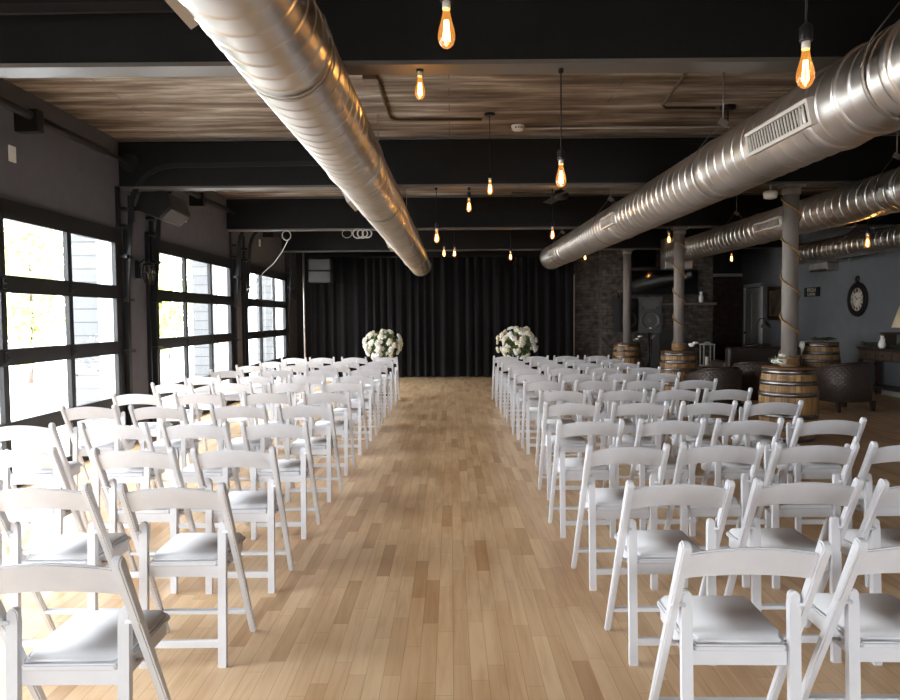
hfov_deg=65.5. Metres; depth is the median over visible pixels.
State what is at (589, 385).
folding chair
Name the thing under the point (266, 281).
building
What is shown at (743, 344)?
side table
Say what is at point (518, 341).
flower bouquet
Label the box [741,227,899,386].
wall
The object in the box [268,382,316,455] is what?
folding chair
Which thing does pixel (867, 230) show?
pendant bulb
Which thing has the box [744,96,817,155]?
grille
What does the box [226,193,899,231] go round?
ceiling beam
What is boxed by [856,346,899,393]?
console table
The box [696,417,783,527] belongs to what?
folding chair
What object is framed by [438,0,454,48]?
pendant bulb
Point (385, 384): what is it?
folding chair
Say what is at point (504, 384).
folding chair
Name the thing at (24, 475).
folding chair
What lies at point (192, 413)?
folding chair
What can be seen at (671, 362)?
wine barrel
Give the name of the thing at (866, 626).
folding chair
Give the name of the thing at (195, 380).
folding chair
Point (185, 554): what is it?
folding chair
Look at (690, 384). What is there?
folding chair
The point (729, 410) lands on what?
folding chair
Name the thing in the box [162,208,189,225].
speaker grille
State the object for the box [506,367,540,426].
folding chair
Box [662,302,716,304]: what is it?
mantel shelf
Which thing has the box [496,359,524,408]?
folding chair
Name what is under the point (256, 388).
folding chair
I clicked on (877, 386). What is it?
shelf
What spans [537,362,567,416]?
folding chair
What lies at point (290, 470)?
folding chair
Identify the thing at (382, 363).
folding chair
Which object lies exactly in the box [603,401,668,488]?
folding chair
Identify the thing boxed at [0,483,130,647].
folding chair
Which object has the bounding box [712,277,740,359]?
brick wall
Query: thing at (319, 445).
folding chair
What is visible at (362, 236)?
coiled cable
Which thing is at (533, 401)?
folding chair
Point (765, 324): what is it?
table lamp
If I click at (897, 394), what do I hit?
baseboard
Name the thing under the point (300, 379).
folding chair
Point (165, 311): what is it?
leafy tree
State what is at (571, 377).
folding chair
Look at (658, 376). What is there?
folding chair
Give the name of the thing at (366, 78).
junction box
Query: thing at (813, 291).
wall sign
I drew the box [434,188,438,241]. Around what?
pendant bulb
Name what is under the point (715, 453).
folding chair
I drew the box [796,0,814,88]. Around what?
pendant bulb
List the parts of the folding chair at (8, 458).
leg, backrest, seat, seat frame, leg, leg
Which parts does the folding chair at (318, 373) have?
backrest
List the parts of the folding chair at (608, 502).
leg, leg, seat, seat frame, backrest, leg, leg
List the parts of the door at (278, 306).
frame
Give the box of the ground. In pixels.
[0,344,260,478]
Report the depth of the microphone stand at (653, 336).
12.60 m
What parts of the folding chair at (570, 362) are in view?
backrest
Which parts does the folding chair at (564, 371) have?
backrest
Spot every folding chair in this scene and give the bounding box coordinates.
[0,423,88,541]
[0,447,86,565]
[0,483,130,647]
[0,555,170,699]
[60,405,139,503]
[79,422,169,539]
[90,447,196,593]
[111,392,172,475]
[117,482,256,668]
[128,404,199,489]
[151,382,207,450]
[160,421,248,533]
[173,392,230,465]
[183,375,231,436]
[190,446,293,593]
[209,403,272,491]
[210,369,248,428]
[210,382,258,450]
[235,365,268,392]
[236,375,274,438]
[240,421,320,539]
[242,391,298,468]
[259,361,288,405]
[259,369,298,424]
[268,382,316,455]
[277,403,342,502]
[278,364,308,407]
[281,357,306,398]
[288,374,331,436]
[295,360,322,400]
[302,390,355,475]
[305,369,337,421]
[309,357,336,393]
[319,364,348,418]
[321,381,368,454]
[330,360,357,406]
[336,374,377,440]
[341,357,366,393]
[348,368,383,427]
[357,364,390,417]
[366,360,394,409]
[372,356,399,402]
[492,355,518,401]
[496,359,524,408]
[500,363,530,416]
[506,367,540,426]
[512,373,550,439]
[521,380,564,453]
[523,355,548,392]
[530,359,557,404]
[535,389,586,473]
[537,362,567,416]
[538,401,599,499]
[547,367,580,421]
[548,419,624,537]
[553,355,578,381]
[554,372,595,434]
[563,359,590,400]
[571,362,603,405]
[571,379,616,453]
[571,443,669,590]
[581,355,609,392]
[586,366,619,419]
[592,358,624,404]
[594,388,646,464]
[599,372,640,434]
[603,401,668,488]
[604,479,734,665]
[609,362,639,389]
[618,379,664,439]
[621,366,660,420]
[629,418,705,535]
[639,372,680,434]
[645,388,700,454]
[649,540,831,699]
[664,442,764,587]
[665,378,717,452]
[665,400,737,487]
[688,388,752,464]
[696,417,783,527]
[724,478,863,662]
[730,400,803,482]
[754,442,859,588]
[777,417,866,533]
[802,538,899,699]
[840,479,899,665]
[855,441,899,587]
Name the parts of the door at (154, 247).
frame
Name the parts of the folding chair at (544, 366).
backrest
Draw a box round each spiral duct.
[165,0,430,275]
[540,1,899,268]
[660,131,899,269]
[799,222,899,264]
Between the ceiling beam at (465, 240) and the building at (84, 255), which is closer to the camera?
the building at (84, 255)
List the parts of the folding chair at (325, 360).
backrest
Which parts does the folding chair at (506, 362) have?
leg, leg, backrest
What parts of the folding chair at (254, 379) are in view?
leg, backrest, seat frame, leg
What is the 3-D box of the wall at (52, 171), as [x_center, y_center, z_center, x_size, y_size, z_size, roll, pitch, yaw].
[-3.875,-0.589,6.584,0.060,3.555,25.600,0,3,0]
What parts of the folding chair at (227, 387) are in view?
leg, backrest, seat frame, leg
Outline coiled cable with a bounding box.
[342,229,371,238]
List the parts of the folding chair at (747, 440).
leg, leg, seat, seat frame, backrest, leg, leg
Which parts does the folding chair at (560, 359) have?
backrest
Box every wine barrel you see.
[612,342,641,373]
[659,350,697,401]
[758,365,819,442]
[802,342,840,366]
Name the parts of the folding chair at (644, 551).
leg, leg, seat, seat frame, backrest, leg, leg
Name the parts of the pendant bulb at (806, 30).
bulb, cord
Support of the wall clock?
attached to the wall at (827, 314)
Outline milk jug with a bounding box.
[878,336,885,347]
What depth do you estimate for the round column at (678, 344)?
12.09 m
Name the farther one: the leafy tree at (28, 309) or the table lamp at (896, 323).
the leafy tree at (28, 309)
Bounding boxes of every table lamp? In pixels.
[753,318,770,344]
[891,306,899,332]
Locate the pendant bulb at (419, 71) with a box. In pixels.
[416,68,423,99]
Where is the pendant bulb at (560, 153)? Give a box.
[557,68,565,182]
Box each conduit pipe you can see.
[377,80,481,121]
[509,126,734,129]
[661,73,714,109]
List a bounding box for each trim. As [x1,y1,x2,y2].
[213,265,218,371]
[573,275,574,356]
[713,274,741,276]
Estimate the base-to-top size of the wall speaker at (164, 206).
0.489 m
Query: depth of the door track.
4.01 m
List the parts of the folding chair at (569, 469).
leg, leg, seat frame, seat, backrest, leg, leg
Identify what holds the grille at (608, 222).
attached to the spiral duct at (854, 100)
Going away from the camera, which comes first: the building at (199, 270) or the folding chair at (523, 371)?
the folding chair at (523, 371)
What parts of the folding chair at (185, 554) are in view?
leg, leg, backrest, seat frame, seat, leg, leg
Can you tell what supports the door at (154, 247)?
in the wall at (52, 171)
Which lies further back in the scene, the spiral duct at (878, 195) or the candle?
the candle
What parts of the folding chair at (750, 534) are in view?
seat, leg, leg, seat frame, backrest, leg, leg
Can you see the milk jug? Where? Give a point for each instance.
(881, 344)
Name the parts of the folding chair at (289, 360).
backrest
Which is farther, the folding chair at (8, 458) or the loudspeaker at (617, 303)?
the loudspeaker at (617, 303)
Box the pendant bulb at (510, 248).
[509,230,511,254]
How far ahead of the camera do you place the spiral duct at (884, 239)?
11.86 m
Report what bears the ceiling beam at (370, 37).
attached to the ceiling
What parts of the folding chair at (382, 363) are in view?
backrest, leg, leg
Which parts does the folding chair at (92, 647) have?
leg, leg, backrest, seat frame, seat, leg, leg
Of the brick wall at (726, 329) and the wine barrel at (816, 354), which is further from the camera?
the brick wall at (726, 329)
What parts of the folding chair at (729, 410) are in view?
leg, leg, seat, backrest, leg, leg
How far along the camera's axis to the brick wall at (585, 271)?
17.36 m
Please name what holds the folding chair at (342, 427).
on the floor
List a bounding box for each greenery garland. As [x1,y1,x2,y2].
[811,337,836,340]
[861,341,899,347]
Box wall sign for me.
[804,287,819,296]
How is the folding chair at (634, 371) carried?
on the floor
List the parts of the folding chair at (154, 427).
leg, leg, backrest, seat frame, leg, leg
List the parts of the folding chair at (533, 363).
backrest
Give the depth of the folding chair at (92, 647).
2.09 m
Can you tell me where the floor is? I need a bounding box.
[0,376,899,699]
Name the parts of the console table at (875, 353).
drawer, leg, drawer, drawer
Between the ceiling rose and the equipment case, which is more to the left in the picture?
the equipment case
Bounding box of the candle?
[705,357,708,364]
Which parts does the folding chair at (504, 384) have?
leg, leg, backrest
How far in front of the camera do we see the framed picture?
17.15 m
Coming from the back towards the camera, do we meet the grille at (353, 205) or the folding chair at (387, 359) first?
the folding chair at (387, 359)
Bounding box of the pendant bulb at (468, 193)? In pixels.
[466,187,471,209]
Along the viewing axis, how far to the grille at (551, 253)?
13.04 m
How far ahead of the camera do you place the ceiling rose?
6.95 m
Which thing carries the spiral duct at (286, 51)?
hanging from the ceiling
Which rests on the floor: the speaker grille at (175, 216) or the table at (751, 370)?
the table at (751, 370)
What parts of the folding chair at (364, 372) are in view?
leg, leg, backrest, seat frame, leg, leg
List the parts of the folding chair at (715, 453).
leg, leg, seat frame, seat, backrest, leg, leg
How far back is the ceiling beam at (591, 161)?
8.12 m
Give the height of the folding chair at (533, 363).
0.803 m
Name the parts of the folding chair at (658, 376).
leg, backrest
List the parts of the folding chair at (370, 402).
leg, leg, backrest, seat frame, leg, leg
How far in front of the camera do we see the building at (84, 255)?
8.42 m
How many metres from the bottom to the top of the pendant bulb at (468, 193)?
0.283 m
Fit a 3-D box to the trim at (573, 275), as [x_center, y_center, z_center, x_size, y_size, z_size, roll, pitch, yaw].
[3.070,-0.617,17.387,0.050,2.500,0.060,0,3,0]
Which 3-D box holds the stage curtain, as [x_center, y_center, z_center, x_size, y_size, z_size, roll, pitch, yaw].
[-0.192,-0.819,17.099,6.420,2.940,0.162,0,3,0]
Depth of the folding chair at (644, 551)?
2.94 m
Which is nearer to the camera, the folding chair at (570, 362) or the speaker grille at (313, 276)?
the folding chair at (570, 362)
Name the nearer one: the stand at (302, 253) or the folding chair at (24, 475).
the folding chair at (24, 475)
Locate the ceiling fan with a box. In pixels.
[510,188,609,203]
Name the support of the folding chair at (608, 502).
on the floor
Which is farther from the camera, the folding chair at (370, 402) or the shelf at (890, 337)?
the shelf at (890, 337)
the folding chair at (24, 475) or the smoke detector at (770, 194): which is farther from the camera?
the smoke detector at (770, 194)
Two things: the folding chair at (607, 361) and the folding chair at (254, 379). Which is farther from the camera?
the folding chair at (607, 361)
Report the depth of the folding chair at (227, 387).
7.42 m
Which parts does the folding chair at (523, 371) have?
leg, leg, backrest, seat frame, leg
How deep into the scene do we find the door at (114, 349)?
7.13 m
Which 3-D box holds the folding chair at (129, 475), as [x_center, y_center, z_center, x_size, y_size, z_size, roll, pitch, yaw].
[-2.187,0.860,4.782,0.436,0.803,0.485,0,3,-1]
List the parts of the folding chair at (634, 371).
backrest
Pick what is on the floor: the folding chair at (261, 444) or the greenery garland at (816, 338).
the folding chair at (261, 444)
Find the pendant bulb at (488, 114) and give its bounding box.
[484,112,494,191]
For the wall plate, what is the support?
attached to the wall at (52, 171)
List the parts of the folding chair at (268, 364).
backrest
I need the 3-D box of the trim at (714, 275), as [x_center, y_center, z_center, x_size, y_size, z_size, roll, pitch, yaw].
[7.162,-2.043,19.198,1.600,0.080,0.280,0,3,0]
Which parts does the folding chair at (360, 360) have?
backrest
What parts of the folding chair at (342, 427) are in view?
leg, leg, backrest, seat frame, seat, leg, leg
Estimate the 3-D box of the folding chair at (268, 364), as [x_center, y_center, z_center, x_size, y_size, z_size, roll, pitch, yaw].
[-2.790,0.561,11.286,0.436,0.803,0.485,0,3,2]
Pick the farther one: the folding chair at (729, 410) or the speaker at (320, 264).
the speaker at (320, 264)
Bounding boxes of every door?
[0,96,319,489]
[144,191,243,425]
[241,232,294,394]
[743,283,762,346]
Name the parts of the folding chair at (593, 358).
backrest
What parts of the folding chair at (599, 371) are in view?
backrest, leg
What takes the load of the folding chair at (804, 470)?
on the floor
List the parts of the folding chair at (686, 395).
leg, leg, backrest, leg, leg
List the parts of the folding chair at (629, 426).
leg, leg, backrest, seat frame, seat, leg, leg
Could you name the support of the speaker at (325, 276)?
hanging from the speaker at (320, 264)
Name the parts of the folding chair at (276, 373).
leg, backrest, leg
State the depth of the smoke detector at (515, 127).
7.60 m
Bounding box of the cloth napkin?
[799,341,817,354]
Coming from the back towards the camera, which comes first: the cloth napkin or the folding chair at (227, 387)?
the cloth napkin
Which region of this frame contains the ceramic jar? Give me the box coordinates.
[699,292,702,302]
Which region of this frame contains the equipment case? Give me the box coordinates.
[652,329,672,368]
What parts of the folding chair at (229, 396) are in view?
backrest, seat frame, seat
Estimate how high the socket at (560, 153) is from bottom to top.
0.067 m
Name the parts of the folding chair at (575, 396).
leg, leg, backrest, leg, leg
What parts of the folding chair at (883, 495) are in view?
seat, seat frame, leg, leg, backrest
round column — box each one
[621,249,633,342]
[671,227,688,350]
[777,184,805,366]
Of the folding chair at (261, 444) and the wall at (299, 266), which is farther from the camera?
the wall at (299, 266)
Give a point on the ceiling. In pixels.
(216, 106)
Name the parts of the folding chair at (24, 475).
leg, leg, backrest, seat frame, seat, leg, leg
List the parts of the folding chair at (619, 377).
leg, backrest, leg, leg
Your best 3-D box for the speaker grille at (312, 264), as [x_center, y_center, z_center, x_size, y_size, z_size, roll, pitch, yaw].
[-3.023,-1.976,16.172,0.488,0.221,0.012,0,3,0]
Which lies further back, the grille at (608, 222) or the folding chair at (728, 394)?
the grille at (608, 222)
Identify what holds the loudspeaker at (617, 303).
on the speaker stand
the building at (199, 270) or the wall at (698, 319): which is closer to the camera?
the building at (199, 270)
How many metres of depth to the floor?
3.81 m
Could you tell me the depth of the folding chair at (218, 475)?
4.62 m
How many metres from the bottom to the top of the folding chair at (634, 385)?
0.803 m
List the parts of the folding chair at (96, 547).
leg, leg, backrest, seat, leg, leg, seat frame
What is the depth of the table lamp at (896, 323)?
11.89 m
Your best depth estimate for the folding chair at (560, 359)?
12.04 m
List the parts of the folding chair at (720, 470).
leg, leg, seat frame, seat, backrest, leg, leg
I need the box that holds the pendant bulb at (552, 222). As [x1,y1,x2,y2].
[551,188,553,229]
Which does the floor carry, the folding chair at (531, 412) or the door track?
the folding chair at (531, 412)
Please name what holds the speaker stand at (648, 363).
on the floor
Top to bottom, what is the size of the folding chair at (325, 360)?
0.803 m
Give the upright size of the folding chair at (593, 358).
0.803 m
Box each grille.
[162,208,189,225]
[165,0,198,28]
[308,260,329,268]
[309,272,329,281]
[341,190,357,210]
[548,248,554,257]
[600,212,615,229]
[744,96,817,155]
[754,216,782,232]
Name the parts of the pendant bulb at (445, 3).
bulb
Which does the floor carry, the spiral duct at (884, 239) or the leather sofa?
the leather sofa
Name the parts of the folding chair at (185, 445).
leg, leg, backrest, seat, seat frame, leg, leg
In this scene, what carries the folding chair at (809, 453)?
on the floor
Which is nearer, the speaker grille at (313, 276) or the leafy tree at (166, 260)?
the speaker grille at (313, 276)
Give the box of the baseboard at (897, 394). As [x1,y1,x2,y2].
[873,388,899,396]
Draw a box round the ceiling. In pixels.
[3,72,899,196]
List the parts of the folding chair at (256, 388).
backrest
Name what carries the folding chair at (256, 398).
on the floor
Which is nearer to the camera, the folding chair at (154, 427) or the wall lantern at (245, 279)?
the folding chair at (154, 427)
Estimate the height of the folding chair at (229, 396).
0.803 m
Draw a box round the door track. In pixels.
[0,1,174,14]
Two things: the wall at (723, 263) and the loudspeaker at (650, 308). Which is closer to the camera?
the loudspeaker at (650, 308)
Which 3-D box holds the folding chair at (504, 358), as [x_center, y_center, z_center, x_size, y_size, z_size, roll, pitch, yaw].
[0.961,0.487,12.277,0.436,0.803,0.485,0,3,-1]
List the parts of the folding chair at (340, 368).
backrest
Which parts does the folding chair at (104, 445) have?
leg, leg, backrest, seat frame, seat, leg, leg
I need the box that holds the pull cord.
[247,230,290,289]
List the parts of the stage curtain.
curtain rail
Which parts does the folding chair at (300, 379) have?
leg, leg, backrest, leg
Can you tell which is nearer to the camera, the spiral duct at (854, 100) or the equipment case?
the spiral duct at (854, 100)
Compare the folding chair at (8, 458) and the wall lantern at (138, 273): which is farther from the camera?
the wall lantern at (138, 273)
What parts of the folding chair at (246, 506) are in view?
leg, leg, backrest, seat frame, seat, leg, leg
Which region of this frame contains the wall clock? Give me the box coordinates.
[847,276,867,316]
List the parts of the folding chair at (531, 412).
leg, leg, seat frame, backrest, leg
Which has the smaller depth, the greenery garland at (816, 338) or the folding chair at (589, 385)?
the folding chair at (589, 385)
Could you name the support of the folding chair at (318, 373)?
on the floor
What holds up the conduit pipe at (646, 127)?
attached to the ceiling
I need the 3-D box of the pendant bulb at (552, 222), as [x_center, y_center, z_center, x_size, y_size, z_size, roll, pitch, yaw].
[1.393,-2.026,9.514,0.110,1.033,0.110,0,3,0]
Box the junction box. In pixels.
[362,75,378,82]
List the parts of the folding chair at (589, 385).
leg, seat frame, backrest, leg, leg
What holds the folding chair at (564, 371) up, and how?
on the floor
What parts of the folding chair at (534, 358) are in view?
backrest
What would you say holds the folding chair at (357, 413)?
on the floor
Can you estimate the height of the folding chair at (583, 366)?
0.803 m
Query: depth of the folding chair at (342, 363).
11.04 m
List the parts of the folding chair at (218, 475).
leg, leg, backrest, seat, seat frame, leg, leg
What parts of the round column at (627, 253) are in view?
cap plate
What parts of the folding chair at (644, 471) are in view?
leg, leg, seat, seat frame, backrest, leg, leg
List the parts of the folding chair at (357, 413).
leg, backrest, seat, seat frame, leg, leg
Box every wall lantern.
[135,259,156,283]
[238,277,250,293]
[291,287,298,298]
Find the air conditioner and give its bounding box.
[809,261,837,271]
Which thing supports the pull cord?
hanging from the ceiling beam at (487, 212)
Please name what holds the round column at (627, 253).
on the wine barrel at (631, 352)
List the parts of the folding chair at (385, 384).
backrest, leg, leg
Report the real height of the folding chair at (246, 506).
0.803 m
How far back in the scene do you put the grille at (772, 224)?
9.61 m
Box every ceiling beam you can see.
[0,0,899,77]
[117,133,899,191]
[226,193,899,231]
[281,228,781,252]
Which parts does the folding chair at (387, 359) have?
backrest, leg, leg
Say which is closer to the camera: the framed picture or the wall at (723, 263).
the framed picture
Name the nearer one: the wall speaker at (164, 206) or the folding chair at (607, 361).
the wall speaker at (164, 206)
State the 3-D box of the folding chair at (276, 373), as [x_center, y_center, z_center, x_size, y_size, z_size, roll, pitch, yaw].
[-2.302,0.641,9.486,0.436,0.803,0.485,0,3,-1]
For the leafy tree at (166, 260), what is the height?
5.589 m
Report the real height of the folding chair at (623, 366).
0.803 m
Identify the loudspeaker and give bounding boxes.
[613,298,637,331]
[639,297,661,332]
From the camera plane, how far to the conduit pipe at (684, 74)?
6.98 m
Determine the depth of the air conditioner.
14.48 m
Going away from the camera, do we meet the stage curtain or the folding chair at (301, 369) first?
the folding chair at (301, 369)
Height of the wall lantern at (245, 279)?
0.303 m
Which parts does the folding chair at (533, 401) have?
leg, leg, seat frame, backrest, leg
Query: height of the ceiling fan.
0.482 m
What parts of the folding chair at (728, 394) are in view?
leg, leg, backrest, leg, leg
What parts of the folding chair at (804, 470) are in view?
leg, leg, seat frame, seat, backrest, leg, leg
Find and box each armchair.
[684,367,743,413]
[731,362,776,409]
[816,362,875,412]
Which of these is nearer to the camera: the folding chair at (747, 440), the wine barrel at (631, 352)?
the folding chair at (747, 440)
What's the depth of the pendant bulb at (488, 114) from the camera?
7.20 m
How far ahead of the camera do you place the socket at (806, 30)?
2.55 m
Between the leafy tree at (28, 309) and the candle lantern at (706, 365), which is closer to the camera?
the candle lantern at (706, 365)
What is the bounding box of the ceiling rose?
[720,104,735,125]
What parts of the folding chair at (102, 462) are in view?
leg, leg, backrest, seat, seat frame, leg, leg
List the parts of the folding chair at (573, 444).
leg, leg, seat frame, seat, backrest, leg, leg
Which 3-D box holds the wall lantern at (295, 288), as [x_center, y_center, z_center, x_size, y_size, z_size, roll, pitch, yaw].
[-3.715,-1.362,16.709,0.243,0.303,0.184,0,3,0]
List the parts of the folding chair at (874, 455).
leg, leg, seat frame, seat, backrest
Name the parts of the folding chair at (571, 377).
leg, backrest, leg, leg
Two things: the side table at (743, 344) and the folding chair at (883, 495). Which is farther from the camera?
the side table at (743, 344)
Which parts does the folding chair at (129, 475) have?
leg, leg, backrest, seat, seat frame, leg, leg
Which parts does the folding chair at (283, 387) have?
leg, leg, backrest, seat frame, leg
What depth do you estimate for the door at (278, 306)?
14.80 m
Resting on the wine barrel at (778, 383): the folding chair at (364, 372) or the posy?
the posy
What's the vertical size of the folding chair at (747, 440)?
0.803 m
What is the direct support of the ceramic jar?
on the mantel shelf at (705, 303)
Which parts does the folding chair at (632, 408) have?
leg, leg, seat frame, seat, backrest, leg, leg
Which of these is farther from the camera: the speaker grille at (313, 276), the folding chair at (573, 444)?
the speaker grille at (313, 276)
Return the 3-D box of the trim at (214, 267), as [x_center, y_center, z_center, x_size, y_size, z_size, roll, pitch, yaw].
[-4.198,-0.793,12.681,0.035,3.400,0.360,0,3,0]
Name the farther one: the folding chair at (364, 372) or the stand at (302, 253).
the stand at (302, 253)
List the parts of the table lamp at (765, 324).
arm, lamp shade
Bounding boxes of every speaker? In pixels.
[127,191,189,225]
[308,253,332,270]
[308,270,332,282]
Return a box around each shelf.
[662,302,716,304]
[873,384,899,392]
[880,332,899,347]
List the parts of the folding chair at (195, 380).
leg, backrest, seat frame, seat, leg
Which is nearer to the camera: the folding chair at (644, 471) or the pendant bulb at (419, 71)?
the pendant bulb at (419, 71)
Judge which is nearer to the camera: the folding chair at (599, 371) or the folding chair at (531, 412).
the folding chair at (531, 412)
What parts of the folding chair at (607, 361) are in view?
leg, backrest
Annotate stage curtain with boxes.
[310,255,572,376]
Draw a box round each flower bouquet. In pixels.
[362,329,402,368]
[496,326,537,360]
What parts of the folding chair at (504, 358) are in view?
leg, leg, backrest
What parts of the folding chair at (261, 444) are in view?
leg, leg, backrest, seat, seat frame, leg, leg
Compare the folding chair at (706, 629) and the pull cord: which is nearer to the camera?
the folding chair at (706, 629)
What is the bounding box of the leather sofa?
[711,346,800,366]
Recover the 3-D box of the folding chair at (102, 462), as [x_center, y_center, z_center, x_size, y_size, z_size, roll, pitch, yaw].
[-1.648,0.898,3.887,0.436,0.803,0.485,0,3,1]
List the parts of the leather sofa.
armrest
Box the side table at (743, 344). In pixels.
[743,344,770,346]
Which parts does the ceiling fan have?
blade, blade, blade, blade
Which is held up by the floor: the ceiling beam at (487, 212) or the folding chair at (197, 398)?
the folding chair at (197, 398)
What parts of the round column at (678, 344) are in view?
cap plate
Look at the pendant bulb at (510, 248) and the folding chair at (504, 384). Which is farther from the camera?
the pendant bulb at (510, 248)
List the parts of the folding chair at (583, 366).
leg, backrest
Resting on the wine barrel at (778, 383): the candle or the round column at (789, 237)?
the round column at (789, 237)
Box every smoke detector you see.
[511,124,524,131]
[763,184,777,199]
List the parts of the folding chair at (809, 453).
leg, leg, seat frame, seat, backrest, leg, leg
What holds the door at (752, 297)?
in the wall at (827, 314)
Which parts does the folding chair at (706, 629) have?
leg, leg, seat, seat frame, backrest, leg, leg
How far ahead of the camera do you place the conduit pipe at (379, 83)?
7.34 m
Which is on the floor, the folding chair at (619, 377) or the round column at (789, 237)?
the folding chair at (619, 377)
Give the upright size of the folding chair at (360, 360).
0.803 m
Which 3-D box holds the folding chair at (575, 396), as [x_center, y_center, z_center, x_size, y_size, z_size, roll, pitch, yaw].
[1.045,0.748,6.655,0.436,0.803,0.485,0,3,1]
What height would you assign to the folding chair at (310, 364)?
0.803 m
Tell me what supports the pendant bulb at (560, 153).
hanging from the ceiling beam at (370, 37)
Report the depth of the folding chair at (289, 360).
12.04 m
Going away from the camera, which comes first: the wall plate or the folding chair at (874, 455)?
the folding chair at (874, 455)
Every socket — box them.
[557,149,564,160]
[799,23,812,43]
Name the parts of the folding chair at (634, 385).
leg, leg, seat frame, backrest, leg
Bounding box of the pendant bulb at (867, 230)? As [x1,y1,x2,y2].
[865,220,869,245]
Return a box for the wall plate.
[8,145,15,162]
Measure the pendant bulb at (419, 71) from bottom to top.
0.240 m
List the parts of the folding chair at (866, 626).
leg, leg, seat frame, seat, backrest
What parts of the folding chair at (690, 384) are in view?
leg, leg, backrest, leg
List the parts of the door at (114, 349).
frame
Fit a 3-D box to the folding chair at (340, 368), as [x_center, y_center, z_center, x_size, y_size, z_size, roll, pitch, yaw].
[-1.681,0.595,10.383,0.436,0.803,0.485,0,3,0]
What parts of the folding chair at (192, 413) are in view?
leg, backrest, seat frame, leg, leg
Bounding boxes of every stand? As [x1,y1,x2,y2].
[302,253,305,358]
[640,333,653,380]
[651,334,654,390]
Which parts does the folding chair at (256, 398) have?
leg, backrest, leg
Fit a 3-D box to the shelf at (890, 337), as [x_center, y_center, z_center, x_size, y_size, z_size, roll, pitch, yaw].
[7.746,-0.158,11.928,0.280,0.269,0.950,0,3,0]
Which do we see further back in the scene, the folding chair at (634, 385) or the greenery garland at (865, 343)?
the greenery garland at (865, 343)
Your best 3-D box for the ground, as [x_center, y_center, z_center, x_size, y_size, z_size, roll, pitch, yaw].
[-21.979,1.376,8.096,37.000,0.100,70.000,0,3,0]
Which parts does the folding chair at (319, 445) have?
leg, leg, backrest, seat, seat frame, leg, leg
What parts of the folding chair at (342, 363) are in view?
backrest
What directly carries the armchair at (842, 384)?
on the floor
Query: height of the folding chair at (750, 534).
0.803 m
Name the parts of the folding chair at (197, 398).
leg, backrest, leg, leg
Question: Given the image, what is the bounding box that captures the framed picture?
[767,286,781,319]
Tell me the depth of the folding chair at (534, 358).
12.02 m
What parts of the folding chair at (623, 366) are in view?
backrest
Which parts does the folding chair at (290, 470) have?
leg, leg, backrest, seat frame, seat, leg, leg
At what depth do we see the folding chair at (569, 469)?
4.64 m
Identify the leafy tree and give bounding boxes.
[4,220,64,383]
[158,264,182,355]
[160,254,192,358]
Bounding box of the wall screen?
[631,269,698,294]
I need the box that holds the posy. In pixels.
[768,354,786,364]
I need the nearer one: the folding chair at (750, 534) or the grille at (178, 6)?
the grille at (178, 6)
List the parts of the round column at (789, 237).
cap plate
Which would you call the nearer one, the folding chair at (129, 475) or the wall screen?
the folding chair at (129, 475)
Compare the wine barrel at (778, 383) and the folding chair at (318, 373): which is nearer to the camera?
the wine barrel at (778, 383)
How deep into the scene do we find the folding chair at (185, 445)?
5.55 m
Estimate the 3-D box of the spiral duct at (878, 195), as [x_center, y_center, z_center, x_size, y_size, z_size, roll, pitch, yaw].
[4.615,-1.884,6.888,0.637,1.119,15.699,0,3,0]
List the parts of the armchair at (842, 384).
leg, leg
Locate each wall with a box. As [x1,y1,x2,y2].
[0,78,297,439]
[296,251,540,374]
[573,251,597,373]
[598,250,712,375]
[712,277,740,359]
[713,249,741,273]
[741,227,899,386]
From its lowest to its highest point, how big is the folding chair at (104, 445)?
0.803 m
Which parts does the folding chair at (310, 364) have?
backrest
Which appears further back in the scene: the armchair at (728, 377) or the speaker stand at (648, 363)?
the speaker stand at (648, 363)
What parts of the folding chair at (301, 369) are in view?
leg, backrest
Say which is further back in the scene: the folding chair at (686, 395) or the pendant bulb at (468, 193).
the pendant bulb at (468, 193)
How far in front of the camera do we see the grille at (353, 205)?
6.51 m
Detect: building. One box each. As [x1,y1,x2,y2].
[71,234,101,440]
[191,261,214,393]
[256,275,273,375]
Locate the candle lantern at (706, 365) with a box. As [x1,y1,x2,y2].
[698,342,715,369]
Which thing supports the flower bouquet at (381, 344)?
on the pedestal stand
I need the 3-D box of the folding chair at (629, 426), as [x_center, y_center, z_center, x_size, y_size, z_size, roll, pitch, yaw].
[1.590,0.744,6.655,0.436,0.803,0.485,0,3,0]

